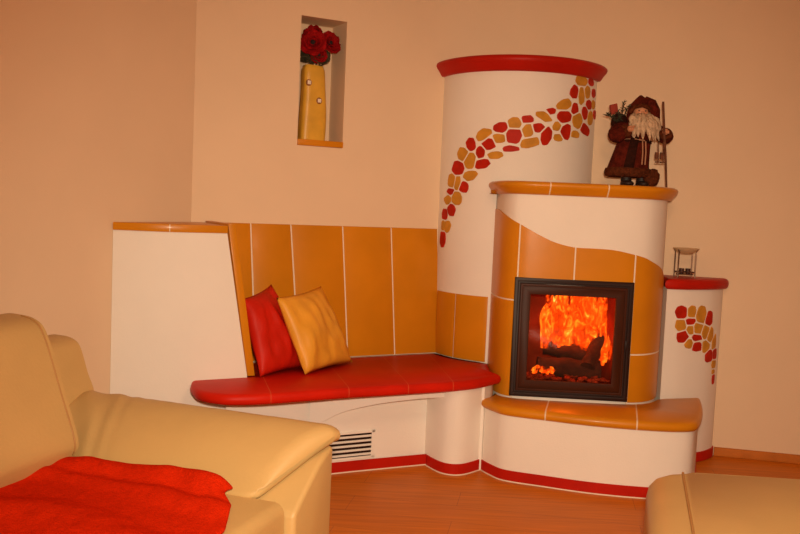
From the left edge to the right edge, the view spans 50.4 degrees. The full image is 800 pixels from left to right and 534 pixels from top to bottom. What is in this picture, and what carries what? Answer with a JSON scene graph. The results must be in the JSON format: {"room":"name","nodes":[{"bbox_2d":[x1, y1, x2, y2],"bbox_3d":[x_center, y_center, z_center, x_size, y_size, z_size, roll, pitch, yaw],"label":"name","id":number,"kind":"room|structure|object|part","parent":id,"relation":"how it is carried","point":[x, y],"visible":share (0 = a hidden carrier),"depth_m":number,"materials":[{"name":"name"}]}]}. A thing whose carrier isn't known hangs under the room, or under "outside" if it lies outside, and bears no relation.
{"room":"living room","nodes":[
{"label":"living room","id":0,"kind":"room"},
{"bbox_2d":[0,0,196,393],"bbox_3d":[-2.191,-0.238,2.089,0.200,2.620,4.900,4,5,25],"label":"wall","id":1,"kind":"structure","parent":0,"point":[97,96],"depth_m":3.62,"materials":[{"name":"paint"}]},
{"bbox_2d":[191,0,521,362],"bbox_3d":[-0.286,-0.350,4.760,1.833,2.620,0.392,1,4,-21],"label":"wall","id":2,"kind":"structure","parent":0,"point":[384,86],"depth_m":4.59,"materials":[{"name":"paint"}]},
{"bbox_2d":[297,139,342,147],"bbox_3d":[-0.469,-0.668,4.623,0.258,0.032,0.212,0,5,-28],"label":"sill","id":3,"kind":"structure","parent":2,"relation":"attached to","point":[307,142],"depth_m":4.53,"materials":[{"name":"tile"}]},
{"bbox_2d":[297,64,325,140],"bbox_3d":[-0.470,-0.883,4.590,0.144,0.400,0.099,0,5,-27],"label":"ceramic vase","id":4,"kind":"object","parent":3,"relation":"on","point":[312,107],"visible":0.97,"depth_m":4.55,"materials":[{"name":"yellow ceramic"}]},
{"bbox_2d":[300,25,322,64],"bbox_3d":[-0.464,-1.164,4.566,0.151,0.276,0.084,2,4,-9],"label":"flower","id":5,"kind":"object","parent":4,"relation":"in","point":[316,27],"visible":0.25,"depth_m":4.57,"materials":[{"name":"red plant"}]},
{"bbox_2d":[300,29,326,64],"bbox_3d":[-0.465,-1.142,4.516,0.153,0.240,0.118,3,4,0],"label":"flower","id":6,"kind":"object","parent":4,"relation":"in","point":[313,42],"visible":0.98,"depth_m":4.49,"materials":[{"name":"red plant"}]},
{"bbox_2d":[305,50,327,64],"bbox_3d":[-0.448,-1.100,4.544,0.114,0.155,0.077,2,4,-13],"label":"flower","id":7,"kind":"object","parent":4,"relation":"in","point":[322,56],"visible":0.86,"depth_m":4.53,"materials":[{"name":"red plant"}]},
{"bbox_2d":[319,31,340,65],"bbox_3d":[-0.388,-1.144,4.561,0.136,0.244,0.094,3,4,0],"label":"flower","id":8,"kind":"object","parent":4,"relation":"in","point":[332,42],"visible":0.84,"depth_m":4.55,"materials":[{"name":"red plant"}]},
{"bbox_2d":[329,455,799,533],"bbox_3d":[0.095,1.248,1.794,7.025,0.100,6.998,3,4,0],"label":"floor","id":9,"kind":"structure","parent":0,"point":[414,499],"depth_m":3.80,"materials":[{"name":"laminate"}]},
{"bbox_2d":[0,313,339,533],"bbox_3d":[-1.058,0.667,2.125,1.217,0.910,1.794,4,4,19],"label":"leather sofa","id":10,"kind":"object","parent":9,"relation":"on","point":[278,469],"visible":0.79,"depth_m":2.66,"materials":[{"name":"beige leather"}]},
{"bbox_2d":[0,313,78,487],"bbox_3d":[-1.464,0.441,2.100,0.387,0.489,1.478,4,4,20],"label":"cushion","id":11,"kind":"object","parent":10,"relation":"on","point":[38,428],"depth_m":2.62,"materials":[{"name":"beige leather"}]},
{"bbox_2d":[0,456,232,533],"bbox_3d":[-0.932,0.665,2.024,0.781,0.069,1.273,4,4,20],"label":"blanket","id":12,"kind":"object","parent":10,"relation":"on","point":[80,494],"visible":0.98,"depth_m":2.40,"materials":[{"name":"red fabric"}]},
{"bbox_2d":[223,494,283,533],"bbox_3d":[-1.045,0.783,1.967,0.955,0.162,1.482,4,4,20],"label":"seat cushion","id":13,"kind":"object","parent":10,"relation":"on","point":[249,513],"depth_m":2.44,"materials":[{"name":"beige leather"}]},
{"bbox_3d":[-0.801,0.805,2.815,1.136,0.533,0.262,4,4,20],"label":"arm panel","id":14,"kind":"part","parent":10,"relation":"part of","materials":[{"name":"beige leather"}]},
{"bbox_2d":[110,221,254,409],"bbox_3d":[-1.065,0.380,4.062,0.646,1.198,0.426,0,5,-28],"label":"partition wall","id":15,"kind":"structure","parent":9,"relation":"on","point":[179,318],"depth_m":3.85,"materials":[{"name":"white paint"}]},
{"bbox_2d":[190,223,500,475],"bbox_3d":[-0.255,0.403,4.274,1.653,1.191,0.808,0,5,-28],"label":"bench","id":16,"kind":"object","parent":9,"relation":"on","point":[379,284],"visible":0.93,"depth_m":4.37,"materials":[{"name":"orange tile"}]},
{"bbox_2d":[245,285,300,376],"bbox_3d":[-0.625,0.303,4.185,0.225,0.406,0.370,5,5,27],"label":"cushion","id":17,"kind":"object","parent":16,"relation":"on","point":[274,350],"visible":0.85,"depth_m":4.09,"materials":[{"name":"red fabric"}]},
{"bbox_2d":[277,286,351,373],"bbox_3d":[-0.429,0.309,4.305,0.219,0.392,0.458,5,5,28],"label":"cushion","id":18,"kind":"object","parent":16,"relation":"on","point":[317,337],"visible":1,"depth_m":4.21,"materials":[{"name":"fabric"}]},
{"bbox_3d":[-0.366,0.135,4.603,1.315,0.707,0.078,0,5,-28],"label":"backrest","id":19,"kind":"part","parent":16,"relation":"part of","materials":[{"name":"tile"}]},
{"bbox_3d":[-0.242,0.547,4.248,1.652,0.050,0.725,0,5,-27],"label":"bench seat","id":20,"kind":"part","parent":16,"relation":"part of","materials":[{"name":"red tile"}]},
{"bbox_2d":[329,430,374,460],"bbox_3d":[-0.244,0.876,4.163,0.265,0.136,0.010,0,5,-27],"label":"vent grille","id":21,"kind":"object","parent":16,"relation":"attached to","point":[358,444],"visible":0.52,"depth_m":4.17,"materials":[{"name":"white metal"}]},
{"bbox_2d":[432,54,607,363],"bbox_3d":[0.610,-0.067,4.731,0.950,2.139,0.406,3,4,12],"label":"column","id":22,"kind":"structure","parent":9,"relation":"on","point":[507,117],"depth_m":4.62,"materials":[{"name":"white paint"}]},
{"bbox_2d":[480,393,702,498],"bbox_3d":[0.995,0.872,4.243,1.193,0.369,0.602,3,4,0],"label":"hearth","id":23,"kind":"object","parent":9,"relation":"on","point":[615,450],"visible":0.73,"depth_m":4.03,"materials":[{"name":"white paint"}]},
{"bbox_2d":[655,275,728,461],"bbox_3d":[1.573,0.554,4.636,0.414,0.996,0.336,3,4,0],"label":"column","id":24,"kind":"structure","parent":9,"relation":"on","point":[691,306],"depth_m":4.53,"materials":[{"name":"white paint"}]},
{"bbox_2d":[673,249,697,277],"bbox_3d":[1.540,-0.023,4.591,0.140,0.159,0.140,3,4,0],"label":"burner","id":25,"kind":"object","parent":24,"relation":"on","point":[687,271],"visible":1,"depth_m":4.58,"materials":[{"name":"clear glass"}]},
{"bbox_3d":[1.492,-0.024,4.623,0.014,0.152,0.007,5,5,33],"label":"leg","id":26,"kind":"part","parent":25,"relation":"part of","materials":[{"name":"metal"}]},
{"bbox_3d":[1.492,-0.020,4.559,0.014,0.152,0.007,0,5,-33],"label":"leg","id":27,"kind":"part","parent":25,"relation":"part of","materials":[{"name":"metal"}]},
{"bbox_3d":[1.538,0.032,4.595,0.098,0.018,0.066,2,4,0],"label":"rail","id":28,"kind":"part","parent":25,"relation":"part of","materials":[{"name":"metal"}]},
{"bbox_3d":[1.589,-0.020,4.623,0.014,0.152,0.007,0,5,-33],"label":"leg","id":29,"kind":"part","parent":25,"relation":"part of","materials":[{"name":"metal"}]},
{"bbox_3d":[1.589,-0.015,4.559,0.014,0.152,0.007,5,5,33],"label":"leg","id":30,"kind":"part","parent":25,"relation":"part of","materials":[{"name":"metal"}]},
{"bbox_2d":[643,472,799,533],"bbox_3d":[1.248,0.966,2.578,1.138,0.448,0.787,3,4,4],"label":"footstool","id":31,"kind":"object","parent":9,"relation":"on","point":[690,503],"visible":1,"depth_m":2.63,"materials":[{"name":"beige leather"}]},
{"bbox_2d":[487,181,677,403],"bbox_3d":[0.940,0.300,4.522,0.995,1.466,0.590,3,4,0],"label":"stove","id":32,"kind":"object","parent":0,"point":[603,241],"visible":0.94,"depth_m":4.27,"materials":[{"name":"orange tile"}]},
{"bbox_2d":[526,371,609,382],"bbox_3d":[0.854,0.575,4.407,0.450,0.039,0.141,3,4,0],"label":"bed","id":33,"kind":"object","parent":32,"relation":"in","point":[530,375],"visible":0.94,"depth_m":4.37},
{"bbox_2d":[531,365,553,374],"bbox_3d":[0.738,0.531,4.391,0.130,0.044,0.053,3,4,0],"label":"ember","id":34,"kind":"object","parent":33,"relation":"on","point":[550,371],"visible":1,"depth_m":4.38},
{"bbox_2d":[535,356,601,378],"bbox_3d":[0.883,0.533,4.466,0.334,0.112,0.113,3,4,5],"label":"log","id":35,"kind":"object","parent":32,"relation":"in","point":[564,365],"visible":0.72,"depth_m":4.42,"materials":[{"name":"brown wood"}]},
{"bbox_2d":[543,340,586,359],"bbox_3d":[0.890,0.447,4.531,0.261,0.109,0.084,3,4,8],"label":"log","id":36,"kind":"object","parent":35,"relation":"on","point":[574,351],"visible":0.73,"depth_m":4.50,"materials":[{"name":"brown wood"}]},
{"bbox_2d":[580,330,604,369],"bbox_3d":[1.019,0.441,4.464,0.080,0.206,0.208,5,5,35],"label":"log","id":37,"kind":"object","parent":35,"relation":"on","point":[593,353],"visible":0.88,"depth_m":4.43,"materials":[{"name":"brown wood"}]},
{"bbox_3d":[0.864,0.364,4.303,0.592,0.604,0.054,3,4,3],"label":"door frame","id":38,"kind":"part","parent":32,"relation":"part of","materials":[{"name":"black metal"}]},
{"bbox_2d":[540,295,611,365],"bbox_3d":[0.941,0.326,4.478,0.404,0.410,0.248,3,4,0],"label":"fire","id":39,"kind":"object","parent":32,"relation":"in","point":[562,330],"visible":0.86,"depth_m":4.50,"materials":[{"name":"orange"}]},
{"bbox_2d":[489,181,677,200],"bbox_3d":[0.970,-0.398,4.471,0.995,0.065,0.590,2,4,0],"label":"shelf","id":40,"kind":"object","parent":32,"relation":"attached to","point":[539,190],"depth_m":4.21,"materials":[{"name":"tile"}]},
{"bbox_2d":[603,95,673,186],"bbox_3d":[1.239,-0.656,4.433,0.333,0.482,0.228,5,5,30],"label":"figurine","id":41,"kind":"object","parent":32,"relation":"on","point":[632,133],"visible":0.99,"depth_m":4.39,"materials":[{"name":"red fabric"}]},
{"bbox_3d":[1.193,-0.590,4.389,0.077,0.169,0.034,2,4,0],"label":"coat panel","id":42,"kind":"part","parent":41,"relation":"part of","materials":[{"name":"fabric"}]},
{"bbox_3d":[1.213,-0.597,4.399,0.122,0.135,0.025,4,4,16],"label":"belt cord","id":43,"kind":"part","parent":41,"relation":"part of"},
{"bbox_2d":[626,95,659,120],"bbox_3d":[1.280,-0.823,4.456,0.174,0.148,0.099,4,5,24],"label":"hood","id":44,"kind":"object","parent":41,"relation":"attached to","point":[641,107],"depth_m":4.40,"materials":[{"name":"red fabric"}]},
{"bbox_2d":[519,0,799,454],"bbox_3d":[2.076,-0.243,4.715,2.900,2.620,0.200,3,4,12],"label":"wall","id":45,"kind":"structure","parent":0,"point":[725,74],"depth_m":4.67,"materials":[{"name":"paint"}]},
{"bbox_2d":[713,447,799,463],"bbox_3d":[2.580,1.078,4.582,1.688,0.047,0.014,3,4,12],"label":"baseboard","id":46,"kind":"structure","parent":45,"relation":"attached to","point":[718,451],"depth_m":4.70,"materials":[{"name":"orange wood"}]}
]}

